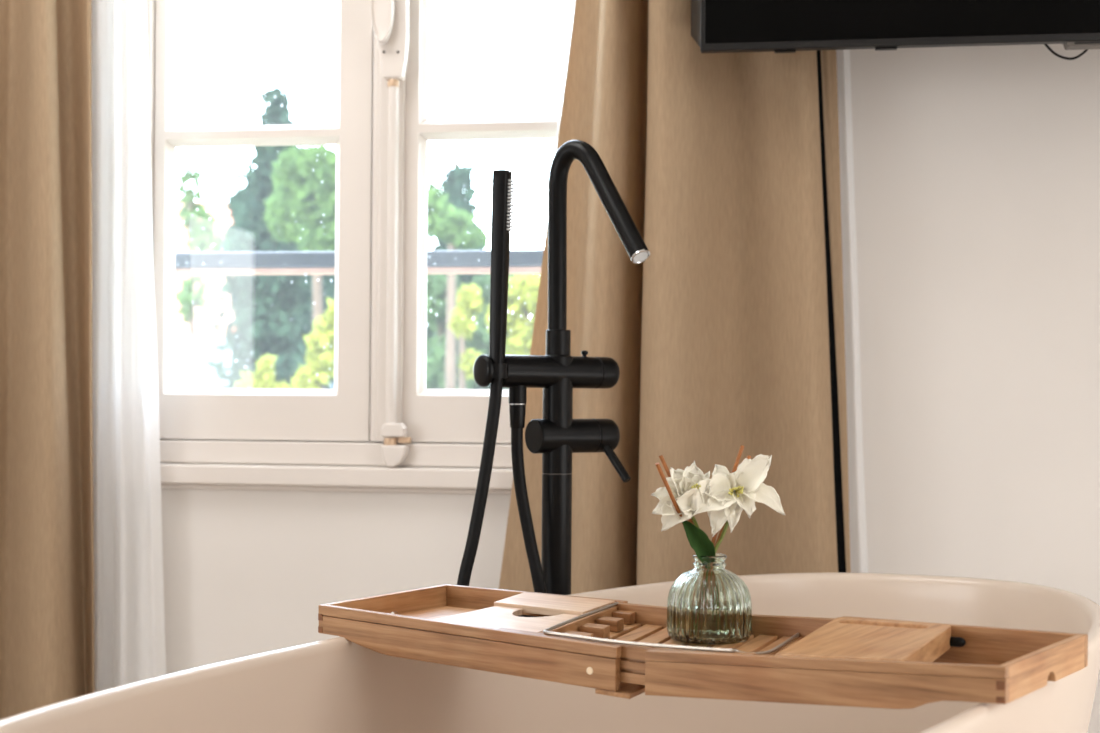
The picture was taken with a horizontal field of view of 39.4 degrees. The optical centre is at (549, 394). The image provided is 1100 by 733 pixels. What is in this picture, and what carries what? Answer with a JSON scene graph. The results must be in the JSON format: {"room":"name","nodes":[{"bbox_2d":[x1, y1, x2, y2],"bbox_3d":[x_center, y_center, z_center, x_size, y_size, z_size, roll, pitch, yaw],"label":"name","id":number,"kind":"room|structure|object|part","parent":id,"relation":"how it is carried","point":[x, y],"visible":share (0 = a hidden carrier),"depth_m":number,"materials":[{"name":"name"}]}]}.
{"room":"bathroom","nodes":[
{"label":"bathroom","id":0,"kind":"room"},
{"bbox_2d":[160,44,1099,732],"bbox_3d":[-0.024,-0.435,3.146,4.500,2.620,0.280,0,0,9],"label":"wall","id":1,"kind":"structure","parent":0,"point":[977,168],"depth_m":2.88,"materials":[{"name":"paint"}]},
{"bbox_2d":[146,0,557,493],"bbox_3d":[-0.386,-0.678,3.075,1.136,1.740,0.145,0,0,9],"label":"window","id":2,"kind":"structure","parent":1,"relation":"in","point":[380,410],"depth_m":3.07,"materials":[{"name":"paint"}]},
{"bbox_3d":[-0.579,-0.704,3.127,0.458,1.588,0.045,0,0,9],"label":"sash","id":3,"kind":"part","parent":2,"relation":"part of","materials":[{"name":"paint"}]},
{"bbox_3d":[-0.396,0.187,3.054,1.116,0.010,0.016,0,0,9],"label":"sill moulding","id":4,"kind":"part","parent":2,"relation":"part of","materials":[{"name":"paint"}]},
{"bbox_3d":[-0.397,0.162,3.046,1.136,0.039,0.034,0,0,9],"label":"sill","id":5,"kind":"part","parent":2,"relation":"part of","materials":[{"name":"paint"}]},
{"bbox_3d":[-0.327,-0.759,3.003,0.045,0.144,0.021,0,0,9],"label":"pull handle","id":6,"kind":"part","parent":2,"relation":"part of","materials":[{"name":"paint"}]},
{"bbox_3d":[-0.312,-0.273,3.031,0.020,0.707,0.020,0,0,0],"label":"bolt rod","id":7,"kind":"part","parent":2,"relation":"part of","materials":[{"name":"paint"}]},
{"bbox_3d":[-0.309,-0.760,3.029,0.061,0.273,0.026,0,0,9],"label":"handle plate","id":8,"kind":"part","parent":2,"relation":"part of","materials":[{"name":"paint"}]},
{"bbox_3d":[-0.119,-0.700,3.055,0.470,1.588,0.118,0,0,0],"label":"sash","id":9,"kind":"part","parent":2,"relation":"part of","materials":[{"name":"paint"}]},
{"bbox_2d":[175,250,543,275],"bbox_3d":[-0.334,-0.301,3.420,1.276,0.052,0.165,0,0,9],"label":"guard rail","id":10,"kind":"object","parent":1,"relation":"attached to","point":[438,261],"visible":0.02,"depth_m":3.50,"materials":[{"name":"metal"}]},
{"bbox_3d":[-0.324,-0.308,3.482,1.276,0.037,0.040,0,0,9],"label":"hand rail","id":11,"kind":"part","parent":10,"relation":"part of","materials":[{"name":"metal"}]},
{"bbox_2d":[691,0,1099,59],"bbox_3d":[0.752,-0.852,2.702,0.995,0.575,0.355,0,0,9],"label":"television","id":12,"kind":"object","parent":1,"relation":"attached to","point":[717,26],"visible":1,"depth_m":2.56,"materials":[{"name":"grey plastic"}]},
{"bbox_3d":[-0.472,0.946,0.390,5.368,0.150,6.531,0,0,0],"label":"floor","id":13,"kind":"structure","parent":0,"visible":0},
{"bbox_2d":[0,573,1099,732],"bbox_3d":[0.121,0.577,1.702,0.812,0.599,1.847,0,0,31],"label":"bathtub","id":14,"kind":"object","parent":13,"relation":"on","point":[339,684],"visible":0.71,"depth_m":2.02,"materials":[{"name":"white ceramic"}]},
{"bbox_2d":[318,584,1087,708],"bbox_3d":[0.133,0.280,1.718,0.852,0.079,0.243,0,0,36],"label":"tray","id":15,"kind":"object","parent":14,"relation":"on","point":[616,648],"visible":0.96,"depth_m":1.62,"materials":[{"name":"brown wood"}]},
{"bbox_3d":[-0.208,0.272,1.966,0.009,0.036,0.223,0,0,36],"label":"panel","id":16,"kind":"part","parent":15,"relation":"part of","materials":[{"name":"brown wood"}]},
{"bbox_3d":[-0.103,0.267,1.747,0.436,0.019,0.009,0,0,36],"label":"rail","id":17,"kind":"part","parent":15,"relation":"part of","materials":[{"name":"brown wood"}]},
{"bbox_3d":[-0.104,0.291,1.747,0.435,0.041,0.009,0,0,36],"label":"panel","id":18,"kind":"part","parent":15,"relation":"part of","materials":[{"name":"brown wood"}]},
{"bbox_3d":[-0.025,0.278,1.978,0.292,0.050,0.009,0,0,36],"label":"panel","id":19,"kind":"part","parent":15,"relation":"part of","materials":[{"name":"brown wood"}]},
{"bbox_2d":[667,553,751,644],"bbox_3d":[0.182,0.231,1.755,0.096,0.097,0.097,0,0,0],"label":"bud vase","id":20,"kind":"object","parent":15,"relation":"on","point":[708,604],"visible":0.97,"depth_m":1.72,"materials":[{"name":"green glass"}]},
{"bbox_2d":[655,462,681,516],"bbox_3d":[0.163,0.176,1.749,0.109,0.200,0.013,0,0,-29],"label":"stick","id":21,"kind":"object","parent":20,"relation":"in","point":[657,464],"visible":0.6,"depth_m":1.73,"materials":[{"name":"brown wood"}]},
{"bbox_2d":[659,455,693,523],"bbox_3d":[0.166,0.172,1.764,0.083,0.205,0.017,0,0,-4],"label":"stick","id":22,"kind":"object","parent":20,"relation":"in","point":[661,457],"visible":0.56,"depth_m":1.76,"materials":[{"name":"brown wood"}]},
{"bbox_2d":[652,460,715,562],"bbox_3d":[0.155,0.173,1.747,0.081,0.195,0.046,0,0,0],"label":"flower","id":23,"kind":"object","parent":20,"relation":"in","point":[683,484],"visible":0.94,"depth_m":1.75,"materials":[{"name":"white plant"}]},
{"bbox_3d":[0.177,0.202,1.760,0.037,0.137,0.009,0,0,0],"label":"stem","id":24,"kind":"part","parent":23,"relation":"part of","materials":[{"name":"green plant"}]},
{"bbox_2d":[711,445,743,544],"bbox_3d":[0.191,0.166,1.765,0.079,0.215,0.007,0,0,-34],"label":"stick","id":25,"kind":"object","parent":20,"relation":"in","point":[737,460],"visible":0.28,"depth_m":1.78,"materials":[{"name":"brown wood"}]},
{"bbox_2d":[714,455,750,553],"bbox_3d":[0.201,0.173,1.766,0.071,0.206,0.007,0,0,-28],"label":"stick","id":26,"kind":"object","parent":20,"relation":"in","point":[748,456],"visible":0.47,"depth_m":1.76,"materials":[{"name":"brown wood"}]},
{"bbox_2d":[692,454,785,552],"bbox_3d":[0.213,0.170,1.744,0.105,0.206,0.053,0,0,0],"label":"flower","id":27,"kind":"object","parent":20,"relation":"in","point":[723,504],"visible":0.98,"depth_m":1.75,"materials":[{"name":"white plant"}]},
{"bbox_3d":[0.189,0.193,1.759,0.051,0.160,0.009,0,0,-6],"label":"stem","id":28,"kind":"part","parent":27,"relation":"part of","materials":[{"name":"green plant"}]},
{"bbox_3d":[0.256,0.260,1.486,0.381,0.035,0.009,0,0,36],"label":"rail","id":29,"kind":"part","parent":15,"relation":"part of","materials":[{"name":"brown wood"}]},
{"bbox_3d":[0.256,0.283,1.486,0.381,0.060,0.009,0,0,36],"label":"panel","id":30,"kind":"part","parent":15,"relation":"part of","materials":[{"name":"brown wood"}]},
{"bbox_3d":[0.437,0.269,1.642,0.272,0.052,0.009,0,0,36],"label":"panel","id":31,"kind":"part","parent":15,"relation":"part of","materials":[{"name":"brown wood"}]},
{"bbox_3d":[0.474,0.261,1.471,0.009,0.034,0.223,0,0,36],"label":"panel","id":32,"kind":"part","parent":15,"relation":"part of","materials":[{"name":"brown wood"}]},
{"bbox_2d":[473,140,649,594],"bbox_3d":[0.012,0.240,2.362,0.264,1.270,0.231,0,0,0],"label":"tap","id":33,"kind":"object","parent":13,"relation":"on","point":[557,435],"visible":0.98,"depth_m":2.38,"materials":[{"name":"black metal"}]},
{"bbox_2d":[457,382,546,592],"bbox_3d":[-0.073,0.309,2.336,0.168,0.660,0.047,0,0,-21],"label":"shower hose","id":34,"kind":"object","parent":33,"relation":"attached to","point":[495,397],"visible":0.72,"depth_m":2.32,"materials":[{"name":"black rubber"}]},
{"bbox_2d":[489,170,514,381],"bbox_3d":[-0.073,-0.178,2.325,0.035,0.323,0.030,0,0,17],"label":"shower","id":35,"kind":"object","parent":33,"relation":"in","point":[502,182],"visible":1,"depth_m":2.31,"materials":[{"name":"black metal"}]},
{"bbox_2d":[509,386,526,427],"bbox_3d":[-0.050,0.018,2.359,0.028,0.065,0.028,0,0,0],"label":"outlet","id":36,"kind":"object","parent":33,"relation":"attached to","point":[517,394],"depth_m":2.35,"materials":[{"name":"black metal"}]},
{"bbox_3d":[0.055,-0.063,2.428,0.011,0.015,0.011,0,0,0],"label":"diverter knob","id":37,"kind":"part","parent":33,"relation":"part of","materials":[{"name":"black metal"}]},
{"bbox_3d":[0.074,-0.247,2.334,0.038,0.295,0.213,0,0,-41],"label":"spout","id":38,"kind":"part","parent":33,"relation":"part of","materials":[{"name":"black metal"}]},
{"bbox_3d":[0.102,0.103,2.421,0.059,0.070,0.014,0,0,37],"label":"lever","id":39,"kind":"part","parent":33,"relation":"part of","materials":[{"name":"black metal"}]},
{"bbox_3d":[-0.449,-1.849,0.390,5.368,0.200,6.531,0,0,0],"label":"ceiling","id":40,"kind":"structure","parent":0,"visible":0},
{"bbox_2d":[0,0,93,718],"bbox_3d":[-1.240,-0.437,3.064,0.715,2.575,0.119,0,0,11],"label":"curtain","id":41,"kind":"object","parent":40,"relation":"hanging from","point":[47,517],"visible":0.95,"depth_m":3.02,"materials":[{"name":"beige fabric"}]},
{"bbox_2d":[92,0,165,691],"bbox_3d":[-0.873,-0.437,3.070,0.256,2.570,0.050,0,0,12],"label":"sheer curtain","id":42,"kind":"object","parent":40,"relation":"hanging from","point":[129,624],"visible":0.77,"depth_m":3.07,"materials":[{"name":"white fabric"}]},
{"bbox_2d":[499,0,850,593],"bbox_3d":[0.206,-0.426,2.824,0.747,2.575,0.147,0,0,9],"label":"curtain","id":43,"kind":"object","parent":40,"relation":"hanging from","point":[729,335],"visible":0.67,"depth_m":2.80,"materials":[{"name":"beige fabric"}]},
{"bbox_2d":[555,0,867,572],"bbox_3d":[0.246,-0.428,2.913,0.754,2.570,0.022,0,0,10],"label":"sheer curtain","id":44,"kind":"object","parent":40,"relation":"hanging from","point":[858,557],"visible":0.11,"depth_m":2.86,"materials":[{"name":"white fabric"}]},
{"label":"outside","id":45,"kind":"structure","parent":0,"visible":0},
{"bbox_3d":[4.742,3.613,33.124,88.245,0.200,70.788,0,0,0],"label":"ground","id":46,"kind":"structure","parent":45,"visible":0},
{"bbox_2d":[175,160,229,337],"bbox_3d":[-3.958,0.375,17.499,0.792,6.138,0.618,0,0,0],"label":"broadleaf tree","id":47,"kind":"object","parent":46,"relation":"on","point":[198,232],"visible":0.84,"depth_m":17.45,"materials":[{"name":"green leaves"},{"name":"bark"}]},
{"bbox_3d":[-4.062,0.580,17.492,0.171,5.725,0.129,0,0,-22],"label":"stem","id":48,"kind":"part","parent":47,"relation":"part of","materials":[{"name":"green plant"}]},
{"bbox_2d":[175,201,232,337],"bbox_3d":[-6.356,-0.151,29.500,2.398,7.151,7.500,0,0,0],"label":"building","id":49,"kind":"structure","parent":46,"relation":"on","point":[216,208],"depth_m":26.00,"materials":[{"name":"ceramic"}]},
{"bbox_2d":[209,320,217,337],"bbox_3d":[-5.691,-1.101,25.948,0.142,0.328,0.025,0,0,0],"label":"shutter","id":50,"kind":"object","parent":49,"relation":"hanging from","point":[212,334],"depth_m":25.93,"materials":[{"name":"white"}]},
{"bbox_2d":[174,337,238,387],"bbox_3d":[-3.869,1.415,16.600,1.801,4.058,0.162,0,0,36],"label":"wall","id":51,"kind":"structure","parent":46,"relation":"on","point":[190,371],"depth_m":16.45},
{"bbox_2d":[235,354,292,388],"bbox_3d":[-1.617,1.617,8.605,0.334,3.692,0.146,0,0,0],"label":"shrub","id":52,"kind":"object","parent":46,"relation":"on","point":[265,379],"visible":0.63,"depth_m":8.58,"materials":[{"name":"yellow plant"}]},
{"bbox_2d":[203,84,333,388],"bbox_3d":[-2.311,0.406,13.030,2.331,6.103,2.177,0,0,0],"label":"conifer tree","id":53,"kind":"object","parent":46,"relation":"on","point":[269,320],"visible":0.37,"depth_m":12.80,"materials":[{"name":"green plant"}]},
{"bbox_2d":[213,311,333,388],"bbox_3d":[-3.496,1.012,22.500,1.726,4.870,5.500,0,0,0],"label":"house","id":54,"kind":"structure","parent":46,"relation":"on","point":[229,316],"depth_m":19.98,"materials":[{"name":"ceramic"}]},
{"bbox_2d":[220,184,334,320],"bbox_3d":[-2.501,0.700,14.601,1.249,5.511,0.882,0,0,15],"label":"broadleaf tree","id":55,"kind":"object","parent":46,"relation":"on","point":[238,196],"visible":0.08,"depth_m":14.49,"materials":[{"name":"green leaves"},{"name":"bark"}]},
{"bbox_2d":[263,145,335,348],"bbox_3d":[-1.678,0.819,11.011,0.815,5.285,0.569,0,0,0],"label":"broadleaf tree","id":56,"kind":"object","parent":46,"relation":"on","point":[304,179],"visible":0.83,"depth_m":10.89,"materials":[{"name":"green plant"}]},
{"bbox_3d":[-1.648,0.996,11.002,0.141,4.932,0.129,0,0,22],"label":"stem","id":57,"kind":"part","parent":56,"relation":"part of","materials":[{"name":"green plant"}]},
{"bbox_2d":[291,297,334,388],"bbox_3d":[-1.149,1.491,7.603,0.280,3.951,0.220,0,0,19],"label":"shrub","id":58,"kind":"object","parent":46,"relation":"on","point":[314,375],"visible":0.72,"depth_m":7.56,"materials":[{"name":"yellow plant"}]},
{"bbox_3d":[-1.146,1.627,7.600,0.093,3.680,0.060,0,0,0],"label":"stem","id":59,"kind":"part","parent":58,"relation":"part of","materials":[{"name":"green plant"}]},
{"bbox_2d":[426,158,488,388],"bbox_3d":[-0.717,0.900,10.759,1.853,5.139,1.724,0,0,-41],"label":"conifer tree","id":60,"kind":"object","parent":46,"relation":"on","point":[458,180],"visible":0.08,"depth_m":10.74,"materials":[{"name":"green plant"}]},
{"bbox_2d":[427,181,488,388],"bbox_3d":[-0.631,1.067,9.599,0.503,4.810,0.322,0,0,0],"label":"broadleaf tree","id":61,"kind":"object","parent":46,"relation":"on","point":[448,224],"visible":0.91,"depth_m":9.56,"materials":[{"name":"green leaves"},{"name":"bark"}]},
{"bbox_3d":[-0.672,1.204,9.600,0.171,4.536,0.120,0,0,0],"label":"stem","id":62,"kind":"part","parent":61,"relation":"part of","materials":[{"name":"plant"}]},
{"bbox_2d":[447,282,483,388],"bbox_3d":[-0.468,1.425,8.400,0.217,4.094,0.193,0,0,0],"label":"shrub","id":63,"kind":"object","parent":46,"relation":"on","point":[469,300],"visible":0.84,"depth_m":8.38,"materials":[{"name":"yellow plant"}]},
{"bbox_3d":[-0.485,1.536,8.398,0.093,3.872,0.077,0,0,22],"label":"stem","id":64,"kind":"part","parent":63,"relation":"part of","materials":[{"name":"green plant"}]},
{"bbox_2d":[426,274,529,388],"bbox_3d":[-0.439,1.295,10.207,1.096,4.354,0.637,0,0,0],"label":"shrub","id":65,"kind":"object","parent":46,"relation":"on","point":[436,283],"visible":0.2,"depth_m":10.07,"materials":[{"name":"green plant"}]},
{"bbox_3d":[-0.694,1.419,10.193,0.131,4.102,0.092,0,0,-22],"label":"stem","id":66,"kind":"part","parent":65,"relation":"part of","materials":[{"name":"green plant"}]},
{"bbox_2d":[486,274,540,354],"bbox_3d":[-0.133,1.384,8.399,0.476,4.181,0.318,0,0,0],"label":"shrub","id":67,"kind":"object","parent":46,"relation":"on","point":[522,302],"visible":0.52,"depth_m":8.33,"materials":[{"name":"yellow plant"}]},
{"bbox_3d":[-0.150,1.466,8.400,0.111,4.017,0.080,0,0,0],"label":"stem","id":68,"kind":"part","parent":67,"relation":"part of","materials":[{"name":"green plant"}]}
]}

